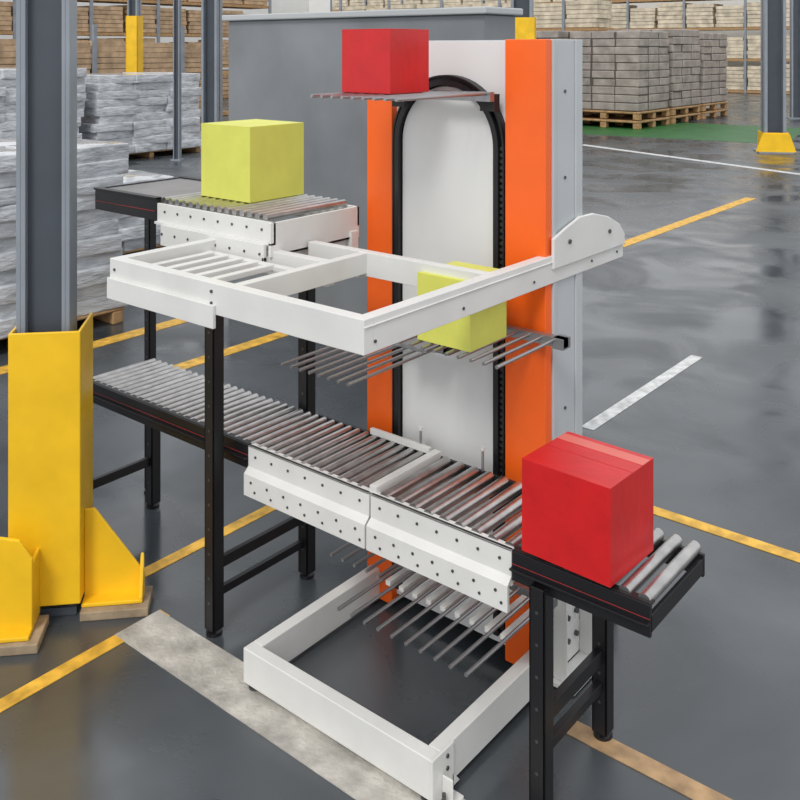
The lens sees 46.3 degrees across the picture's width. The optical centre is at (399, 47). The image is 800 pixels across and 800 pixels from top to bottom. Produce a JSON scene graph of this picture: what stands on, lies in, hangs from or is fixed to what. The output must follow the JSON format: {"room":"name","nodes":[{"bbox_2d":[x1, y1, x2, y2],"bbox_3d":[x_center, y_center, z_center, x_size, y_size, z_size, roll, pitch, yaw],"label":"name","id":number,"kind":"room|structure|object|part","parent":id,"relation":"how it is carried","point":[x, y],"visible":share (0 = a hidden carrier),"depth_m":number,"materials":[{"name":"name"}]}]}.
{"room":"distribution center","nodes":[
{"label":"distribution center","id":0,"kind":"room"},
{"bbox_2d":[0,0,308,69],"bbox_3d":[-24.119,-0.950,47.160,0.200,6.200,55.000,0,0,39],"label":"wall","id":1,"kind":"structure","parent":0,"point":[278,6],"depth_m":62.98,"materials":[{"name":"paint"}]},
{"bbox_2d":[0,92,799,799],"bbox_3d":[-0.809,2.199,28.116,60.000,0.103,55.000,0,0,39],"label":"floor","id":2,"kind":"structure","parent":0,"point":[712,697],"depth_m":3.91,"materials":[{"name":"concrete"}]},
{"bbox_2d":[0,67,86,138],"bbox_3d":[-7.175,1.257,16.857,1.858,1.786,2.562,0,0,39],"label":"wooden pallet","id":3,"kind":"object","parent":2,"relation":"on","point":[7,74],"visible":0.2,"depth_m":16.11,"materials":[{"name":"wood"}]},
{"bbox_2d":[16,0,83,616],"bbox_3d":[-1.354,-0.850,3.635,0.230,6.000,0.200,0,0,-8],"label":"post","id":4,"kind":"object","parent":2,"relation":"on","point":[46,30],"visible":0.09,"depth_m":3.60,"materials":[{"name":"grey metal"}]},
{"bbox_2d":[0,138,133,339],"bbox_3d":[-3.036,1.451,7.229,1.368,1.398,1.526,0,0,39],"label":"sacks","id":5,"kind":"object","parent":2,"relation":"on","point":[99,163],"visible":0.5,"depth_m":7.08,"materials":[{"name":"white plastic"}]},
{"bbox_2d":[0,313,152,655],"bbox_3d":[-1.256,1.607,3.547,0.600,1.085,0.440,0,0,-8],"label":"guard","id":6,"kind":"object","parent":2,"relation":"on","point":[58,549],"visible":0.98,"depth_m":3.51,"materials":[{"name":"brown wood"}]},
{"bbox_2d":[0,25,228,114],"bbox_3d":[-9.339,0.750,26.013,1.450,2.800,11.050,0,0,39],"label":"storage rack","id":7,"kind":"object","parent":2,"relation":"on","point":[96,56],"visible":0.23,"depth_m":26.67,"materials":[{"name":"brown wood"}]},
{"bbox_2d":[126,0,142,71],"bbox_3d":[-6.229,-1.350,21.956,0.446,7.000,0.384,0,0,11],"label":"post","id":8,"kind":"object","parent":2,"relation":"on","point":[134,18],"visible":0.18,"depth_m":21.83,"materials":[{"name":"yellow metal"}]},
{"bbox_2d":[0,0,271,97],"bbox_3d":[-13.937,-0.600,33.030,1.450,5.500,24.100,0,0,39],"label":"storage rack","id":9,"kind":"object","parent":2,"relation":"on","point":[109,20],"visible":0.19,"depth_m":37.02,"materials":[{"name":"brown wood"}]},
{"bbox_2d":[79,72,200,156],"bbox_3d":[-5.517,1.331,18.907,1.850,1.638,2.674,0,0,39],"label":"sacks","id":10,"kind":"object","parent":2,"relation":"on","point":[135,109],"visible":0.64,"depth_m":18.19,"materials":[{"name":"white plastic"}]},
{"bbox_2d":[118,169,173,253],"bbox_3d":[-3.325,1.740,9.710,1.575,0.821,1.524,0,0,39],"label":"wooden pallet","id":11,"kind":"object","parent":2,"relation":"on","point":[131,229],"visible":0.1,"depth_m":9.41,"materials":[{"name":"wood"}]},
{"bbox_2d":[170,0,183,160],"bbox_3d":[-4.256,-1.350,17.891,0.192,7.000,0.192,0,0,11],"label":"post","id":12,"kind":"object","parent":2,"relation":"on","point":[177,4],"visible":1,"depth_m":17.88,"materials":[{"name":"grey metal"}]},
{"bbox_2d":[201,0,222,122],"bbox_3d":[-2.812,-1.350,13.999,0.384,7.000,0.384,0,0,11],"label":"post","id":13,"kind":"object","parent":2,"relation":"on","point":[211,10],"visible":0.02,"depth_m":13.98,"materials":[{"name":"grey metal"}]},
{"bbox_2d":[94,176,358,637],"bbox_3d":[-0.849,1.371,3.711,1.660,1.558,0.870,0,0,39],"label":"conveyor","id":14,"kind":"object","parent":2,"relation":"on","point":[242,242],"visible":0.74,"depth_m":3.47,"materials":[{"name":"metal"}]},
{"bbox_2d":[201,119,303,202],"bbox_3d":[-0.593,0.447,3.774,0.290,0.290,0.290,0,0,39],"label":"carton","id":15,"kind":"object","parent":14,"relation":"on","point":[251,160],"visible":1,"depth_m":3.67,"materials":[{"name":"yellow cardboard"}]},
{"bbox_2d":[115,610,464,799],"bbox_3d":[0.164,2.148,2.564,2.960,0.004,0.195,0,0,39],"label":"strip","id":16,"kind":"object","parent":2,"relation":"on","point":[208,669],"visible":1,"depth_m":3.06,"materials":[{"name":"beige concrete"}]},
{"bbox_2d":[107,39,624,799],"bbox_3d":[-0.028,1.060,3.329,1.232,2.180,1.509,0,0,39],"label":"conveyor","id":17,"kind":"object","parent":2,"relation":"on","point":[483,167],"visible":0.73,"depth_m":3.22,"materials":[{"name":"white metal"}]},
{"bbox_3d":[-0.063,0.771,3.358,1.142,0.133,1.509,0,0,39],"label":"frame","id":18,"kind":"part","parent":17,"relation":"part of","materials":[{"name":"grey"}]},
{"bbox_2d":[342,29,428,93],"bbox_3d":[-0.050,0.043,3.220,0.215,0.215,0.210,0,0,39],"label":"carton","id":19,"kind":"object","parent":17,"relation":"on","point":[379,61],"visible":1,"depth_m":3.14,"materials":[{"name":"red cardboard"}]},
{"bbox_3d":[0.166,2.079,3.323,0.843,0.142,1.167,0,0,39],"label":"frame","id":20,"kind":"part","parent":17,"relation":"part of","materials":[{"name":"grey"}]},
{"bbox_3d":[0.179,1.095,3.433,0.420,1.910,0.024,0,0,39],"label":"arched plate","id":21,"kind":"part","parent":17,"relation":"part of","materials":[{"name":"white metal"}]},
{"bbox_3d":[0.190,1.038,3.446,0.512,2.125,0.010,0,0,39],"label":"panel","id":22,"kind":"part","parent":17,"relation":"part of","materials":[{"name":"white metal"}]},
{"bbox_2d":[417,261,505,351],"bbox_3d":[0.204,0.844,3.078,0.210,0.220,0.210,0,0,39],"label":"carton","id":23,"kind":"object","parent":17,"relation":"on","point":[472,332],"visible":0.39,"depth_m":3.00,"materials":[{"name":"yellow cardboard"}]},
{"bbox_3d":[0.170,1.188,3.421,0.490,1.684,0.010,0,0,39],"label":"lift chain","id":24,"kind":"part","parent":17,"relation":"part of","materials":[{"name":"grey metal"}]},
{"bbox_3d":[0.584,1.060,3.263,0.006,2.180,0.208,0,0,39],"label":"post","id":25,"kind":"part","parent":17,"relation":"part of","materials":[{"name":"grey metal"}]},
{"bbox_2d":[222,6,522,313],"bbox_3d":[-0.324,0.935,7.317,2.710,2.430,0.480,0,0,39],"label":"partition wall","id":26,"kind":"structure","parent":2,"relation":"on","point":[277,61],"depth_m":7.27,"materials":[{"name":"grey metal"}]},
{"bbox_2d":[93,358,704,799],"bbox_3d":[-0.267,1.761,3.421,2.668,0.778,0.433,0,0,39],"label":"conveyor","id":27,"kind":"object","parent":2,"relation":"on","point":[343,480],"visible":0.82,"depth_m":3.03,"materials":[{"name":"metal"}]},
{"bbox_2d":[522,431,653,587],"bbox_3d":[0.537,1.304,2.677,0.282,0.265,0.250,0,0,42],"label":"carton","id":28,"kind":"object","parent":27,"relation":"on","point":[588,503],"visible":1,"depth_m":2.60,"materials":[{"name":"red cardboard"}]},
{"bbox_2d":[339,0,613,30],"bbox_3d":[2.809,-0.100,40.882,13.550,4.500,1.450,0,0,39],"label":"storage rack","id":29,"kind":"object","parent":2,"relation":"on","point":[582,15],"visible":0.09,"depth_m":37.13,"materials":[{"name":"brown wood"}]},
{"bbox_2d":[511,0,535,38],"bbox_3d":[2.826,-1.350,21.660,0.930,7.000,0.800,0,0,11],"label":"post","id":30,"kind":"object","parent":2,"relation":"on","point":[525,25],"visible":0.09,"depth_m":21.37,"materials":[{"name":"yellow metal"}]},
{"bbox_2d":[330,0,789,93],"bbox_3d":[13.692,-1.000,47.486,46.050,6.300,1.450,0,0,39],"label":"storage rack","id":31,"kind":"object","parent":2,"relation":"on","point":[687,16],"visible":0.22,"depth_m":45.78,"materials":[{"name":"brown wood"}]},
{"bbox_2d":[536,31,586,115],"bbox_3d":[4.254,0.833,27.596,2.100,2.635,2.000,0,0,39],"label":"pallet","id":32,"kind":"object","parent":2,"relation":"on","point":[539,34],"visible":0.02,"depth_m":26.44,"materials":[{"name":"brown wood"}]},
{"bbox_2d":[570,31,669,128],"bbox_3d":[6.112,0.848,26.078,2.100,2.605,2.000,0,0,39],"label":"pallet","id":33,"kind":"object","parent":2,"relation":"on","point":[624,72],"visible":0.94,"depth_m":25.27,"materials":[{"name":"brown wood"}]},
{"bbox_2d":[607,29,700,123],"bbox_3d":[7.536,0.808,27.820,2.100,2.684,2.000,0,0,39],"label":"pallet","id":34,"kind":"object","parent":2,"relation":"on","point":[684,47],"visible":0.32,"depth_m":27.02,"materials":[{"name":"brown wood"}]},
{"bbox_2d":[582,120,799,142],"bbox_3d":[7.060,2.148,24.787,6.809,0.002,5.103,0,0,32],"label":"floor","id":35,"kind":"structure","parent":2,"relation":"on","point":[688,131],"depth_m":24.07,"materials":[{"name":"paint"}]},
{"bbox_2d":[676,33,727,118],"bbox_3d":[8.959,0.848,29.562,2.100,2.605,2.000,0,0,39],"label":"pallet","id":36,"kind":"object","parent":2,"relation":"on","point":[713,56],"visible":0.23,"depth_m":28.80,"materials":[{"name":"brown wood"}]},
{"bbox_2d":[753,0,796,153],"bbox_3d":[7.714,-1.350,19.345,0.781,7.000,0.672,0,0,11],"label":"post","id":37,"kind":"object","parent":2,"relation":"on","point":[773,138],"visible":1,"depth_m":19.29,"materials":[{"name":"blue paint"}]},
{"bbox_2d":[786,0,799,118],"bbox_3d":[12.081,-1.350,28.562,0.480,7.000,0.480,0,0,11],"label":"post","id":38,"kind":"object","parent":2,"relation":"on","point":[794,4],"visible":0.93,"depth_m":28.53,"materials":[{"name":"grey metal"}]},
{"bbox_2d":[309,0,789,65],"bbox_3d":[16.653,-0.950,49.490,60.000,6.200,0.200,0,0,39],"label":"wall","id":39,"kind":"structure","parent":0,"point":[314,5],"depth_m":49.11,"materials":[{"name":"paint"}]}
]}

